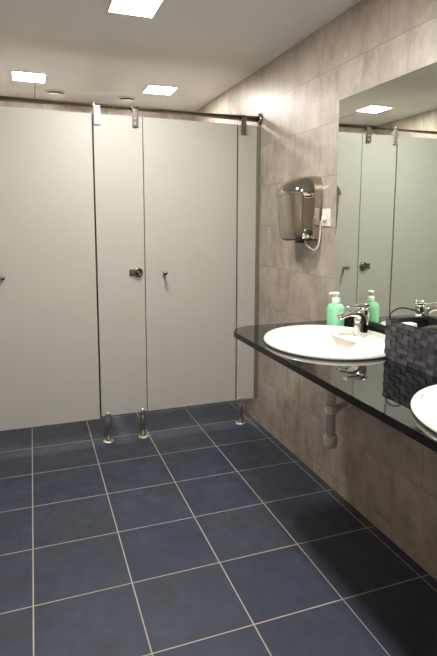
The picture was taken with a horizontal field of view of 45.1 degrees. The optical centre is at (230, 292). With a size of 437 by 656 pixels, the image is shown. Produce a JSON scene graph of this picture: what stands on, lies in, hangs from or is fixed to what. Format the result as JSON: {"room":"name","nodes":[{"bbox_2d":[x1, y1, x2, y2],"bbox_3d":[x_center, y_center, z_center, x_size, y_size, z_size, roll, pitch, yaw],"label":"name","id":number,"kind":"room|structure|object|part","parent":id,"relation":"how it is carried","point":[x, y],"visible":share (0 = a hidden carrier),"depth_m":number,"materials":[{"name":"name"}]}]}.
{"room":"public restroom","nodes":[
{"label":"public restroom","id":0,"kind":"room"},
{"bbox_2d":[0,96,194,120],"bbox_3d":[-1.173,-0.401,4.372,1.809,2.251,0.102,-3,8,-20],"label":"wall","id":1,"kind":"structure","parent":0,"point":[81,109],"depth_m":4.20,"materials":[{"name":"concrete"}]},
{"bbox_2d":[0,0,360,111],"bbox_3d":[-0.226,-1.231,1.741,2.013,0.102,5.440,-3,8,-20],"label":"ceiling","id":2,"kind":"structure","parent":0,"point":[203,49],"depth_m":2.81,"materials":[{"name":"paint"}]},
{"bbox_2d":[11,70,45,82],"bbox_3d":[-1.316,-1.408,3.429,0.211,0.007,0.228,-3,8,-20],"label":"recessed light","id":3,"kind":"object","parent":2,"relation":"in","point":[16,75],"visible":1,"depth_m":3.41,"materials":[{"name":"white plastic"}]},
{"bbox_2d":[44,89,65,97],"bbox_3d":[-1.280,-1.449,3.833,0.150,0.032,0.150,-3,8,-20],"label":"valve","id":4,"kind":"object","parent":2,"relation":"attached to","point":[54,93],"visible":1,"depth_m":3.80,"materials":[{"name":"white plastic"}]},
{"bbox_2d":[118,96,135,102],"bbox_3d":[-0.792,-1.470,4.012,0.135,0.032,0.135,-3,8,-20],"label":"valve","id":5,"kind":"object","parent":2,"relation":"attached to","point":[123,99],"visible":1,"depth_m":3.98,"materials":[{"name":"white plastic"}]},
{"bbox_2d":[107,0,163,17],"bbox_3d":[-0.415,-1.250,2.283,0.211,0.007,0.228,-3,8,-20],"label":"recessed light","id":6,"kind":"object","parent":2,"relation":"in","point":[141,8],"visible":1,"depth_m":2.31,"materials":[{"name":"white plastic"}]},
{"bbox_2d":[142,84,177,94],"bbox_3d":[-0.503,-1.446,3.748,0.211,0.007,0.228,-3,8,-20],"label":"recessed light","id":7,"kind":"object","parent":2,"relation":"in","point":[153,89],"visible":1,"depth_m":3.73,"materials":[{"name":"white plastic"}]},
{"bbox_2d":[0,401,436,655],"bbox_3d":[-0.238,1.101,2.052,2.013,0.102,5.440,-3,8,-20],"label":"floor","id":8,"kind":"structure","parent":0,"point":[204,534],"depth_m":2.11,"materials":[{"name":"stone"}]},
{"bbox_2d":[103,412,113,443],"bbox_3d":[-0.734,0.806,3.151,0.065,0.186,0.065,-3,8,-20],"label":"support post","id":9,"kind":"object","parent":8,"relation":"on","point":[108,440],"visible":1,"depth_m":3.14,"materials":[{"name":"silver metal"}]},
{"bbox_2d":[138,408,148,438],"bbox_3d":[-0.537,0.797,3.225,0.065,0.186,0.065,-3,8,-20],"label":"support post","id":10,"kind":"object","parent":8,"relation":"on","point":[143,435],"visible":1,"depth_m":3.21,"materials":[{"name":"silver metal"}]},
{"bbox_2d":[91,114,146,415],"bbox_3d":[-0.635,-0.130,3.051,0.291,1.739,0.052,-3,8,-20],"label":"pilaster","id":11,"kind":"object","parent":10,"relation":"on","point":[117,146],"visible":1,"depth_m":3.05,"materials":[{"name":"grey laminate"}]},
{"bbox_2d":[0,106,99,430],"bbox_3d":[-1.032,-0.104,2.885,0.576,1.750,0.071,-3,8,-20],"label":"door","id":12,"kind":"structure","parent":11,"relation":"attached to","point":[49,365],"depth_m":2.91,"materials":[{"name":"grey laminate"}]},
{"bbox_3d":[-0.577,-0.118,3.073,0.029,0.037,0.010,-3,8,-20],"label":"lock plate","id":13,"kind":"part","parent":11,"relation":"part of","materials":[{"name":"silver metal"}]},
{"bbox_2d":[235,396,244,424],"bbox_3d":[0.065,0.771,3.450,0.065,0.186,0.065,-3,8,-20],"label":"support post","id":14,"kind":"object","parent":8,"relation":"on","point":[240,421],"visible":1,"depth_m":3.44,"materials":[{"name":"silver metal"}]},
{"bbox_2d":[195,0,436,579],"bbox_3d":[0.662,-0.105,2.231,0.102,2.251,5.440,-3,8,-20],"label":"wall","id":15,"kind":"structure","parent":0,"point":[389,477],"depth_m":2.57,"materials":[{"name":"tile"}]},
{"bbox_2d":[0,96,262,134],"bbox_3d":[-0.662,-1.001,2.934,1.809,0.138,0.075,-3,8,-20],"label":"rail","id":16,"kind":"object","parent":15,"relation":"attached to","point":[259,118],"depth_m":2.97,"materials":[{"name":"silver metal"}]},
{"bbox_3d":[-0.739,-0.989,2.905,0.033,0.121,0.044,-3,8,-20],"label":"rail bracket","id":17,"kind":"part","parent":16,"relation":"part of","materials":[{"name":"silver metal"}]},
{"bbox_3d":[-0.542,-0.998,2.978,0.033,0.121,0.044,-3,8,-20],"label":"rail bracket","id":18,"kind":"part","parent":16,"relation":"part of","materials":[{"name":"silver metal"}]},
{"bbox_3d":[0.075,-1.025,3.209,0.033,0.121,0.044,-3,8,-20],"label":"rail bracket","id":19,"kind":"part","parent":16,"relation":"part of","materials":[{"name":"silver metal"}]},
{"bbox_3d":[0.080,-1.014,3.199,0.033,0.100,0.014,-3,8,-20],"label":"plate","id":20,"kind":"part","parent":16,"relation":"part of","materials":[{"name":"silver metal"}]},
{"bbox_2d":[254,126,260,397],"bbox_3d":[0.167,-0.167,3.363,0.027,1.739,0.024,-3,8,-20],"label":"channel","id":21,"kind":"object","parent":15,"relation":"attached to","point":[258,145],"visible":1,"depth_m":3.33,"materials":[{"name":"grey metal"}]},
{"bbox_2d":[235,125,256,399],"bbox_3d":[0.095,-0.164,3.339,0.139,1.739,0.022,-3,8,-20],"label":"partition panel","id":22,"kind":"object","parent":21,"relation":"attached to","point":[246,144],"visible":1,"depth_m":3.31,"materials":[{"name":"grey laminate"}]},
{"bbox_2d":[143,117,236,410],"bbox_3d":[-0.226,-0.146,3.186,0.576,1.739,0.071,-3,8,-20],"label":"door","id":23,"kind":"structure","parent":22,"relation":"attached to","point":[190,167],"depth_m":3.20,"materials":[{"name":"grey laminate"}]},
{"bbox_2d":[276,176,322,242],"bbox_3d":[0.327,-0.424,2.702,0.169,0.333,0.284,-3,8,-20],"label":"dryer","id":24,"kind":"object","parent":15,"relation":"attached to","point":[300,199],"visible":1,"depth_m":2.60,"materials":[{"name":"silver metal"}]},
{"bbox_3d":[0.356,-0.277,2.733,0.099,0.008,0.204,-3,8,-20],"label":"plate","id":25,"kind":"part","parent":24,"relation":"part of","materials":[{"name":"black plastic"}]},
{"bbox_2d":[304,215,326,250],"bbox_3d":[0.422,-0.296,2.616,0.029,0.174,0.154,-4,9,-28],"label":"power cord","id":26,"kind":"object","parent":24,"relation":"attached to","point":[324,218],"visible":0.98,"depth_m":2.57,"materials":[{"name":"white plastic"}]},
{"bbox_2d":[322,208,330,225],"bbox_3d":[0.467,-0.366,2.561,0.010,0.085,0.076,-3,8,-20],"label":"wall socket","id":27,"kind":"object","parent":15,"relation":"attached to","point":[327,212],"visible":0.87,"depth_m":2.54,"materials":[{"name":"white plastic"}]},
{"bbox_2d":[234,316,436,452],"bbox_3d":[0.558,0.245,1.603,0.561,0.070,1.812,-3,8,-20],"label":"countertop","id":28,"kind":"structure","parent":15,"relation":"attached to","point":[383,388],"depth_m":1.58,"materials":[{"name":"black stone"}]},
{"bbox_2d":[264,325,385,359],"bbox_3d":[0.387,0.240,2.056,0.505,0.143,0.553,-3,8,-20],"label":"washbasin","id":29,"kind":"object","parent":28,"relation":"in","point":[329,342],"visible":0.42,"depth_m":2.11,"materials":[{"name":"white ceramic"}]},
{"bbox_2d":[323,391,352,448],"bbox_3d":[0.477,0.447,2.261,0.058,0.311,0.430,4,8,24],"label":"trap","id":30,"kind":"object","parent":29,"relation":"attached to","point":[330,439],"visible":0.85,"depth_m":2.08,"materials":[{"name":"beige plastic"}]},
{"bbox_2d":[326,292,344,325],"bbox_3d":[0.469,0.076,2.340,0.069,0.160,0.082,-3,8,-20],"label":"soap bottle","id":31,"kind":"object","parent":28,"relation":"on","point":[335,308],"visible":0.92,"depth_m":2.31,"materials":[{"name":"green plastic"}]},
{"bbox_2d":[336,303,370,336],"bbox_3d":[0.479,0.108,2.047,0.138,0.132,0.054,-3,8,-20],"label":"tap","id":32,"kind":"object","parent":28,"relation":"on","point":[361,316],"visible":1,"depth_m":2.04,"materials":[{"name":"silver metal"}]},
{"bbox_3d":[0.494,0.051,2.045,0.106,0.018,0.041,-3,8,-20],"label":"lever","id":33,"kind":"part","parent":32,"relation":"part of","materials":[{"name":"silver metal"}]},
{"bbox_2d":[384,307,436,376],"bbox_3d":[0.678,0.154,1.695,0.185,0.177,0.331,-3,8,-20],"label":"woven basket","id":34,"kind":"object","parent":28,"relation":"on","point":[413,347],"visible":0.98,"depth_m":1.71,"materials":[{"name":"black wicker"}]},
{"bbox_3d":[0.621,0.076,1.825,0.162,0.057,0.012,-2,8,-19],"label":"handle","id":35,"kind":"part","parent":34,"relation":"part of","materials":[{"name":"black"}]},
{"bbox_2d":[403,322,416,326],"bbox_3d":[0.605,0.162,1.802,0.054,0.117,0.034,-3,8,-20],"label":"paper packet","id":36,"kind":"object","parent":34,"relation":"in","point":[408,323],"visible":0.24,"depth_m":1.79,"materials":[{"name":"white paper"}]},
{"bbox_2d":[421,325,436,331],"bbox_3d":[0.688,0.171,1.681,0.136,0.129,0.224,-3,8,-20],"label":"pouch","id":37,"kind":"object","parent":34,"relation":"in","point":[433,328],"visible":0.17,"depth_m":1.68,"materials":[{"name":"black"}]},
{"bbox_2d":[411,384,436,432],"bbox_3d":[0.698,0.351,1.236,0.505,0.143,0.553,-3,8,-20],"label":"washbasin","id":38,"kind":"object","parent":28,"relation":"in","point":[424,402],"visible":0.98,"depth_m":1.34,"materials":[{"name":"white ceramic"}]},
{"bbox_2d":[333,62,436,324],"bbox_3d":[0.813,-0.285,1.631,0.021,0.976,1.817,-3,8,-20],"label":"wall mirror","id":39,"kind":"object","parent":15,"relation":"attached to","point":[386,229],"visible":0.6,"depth_m":2.10,"materials":[{"name":"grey mirror"}]}
]}

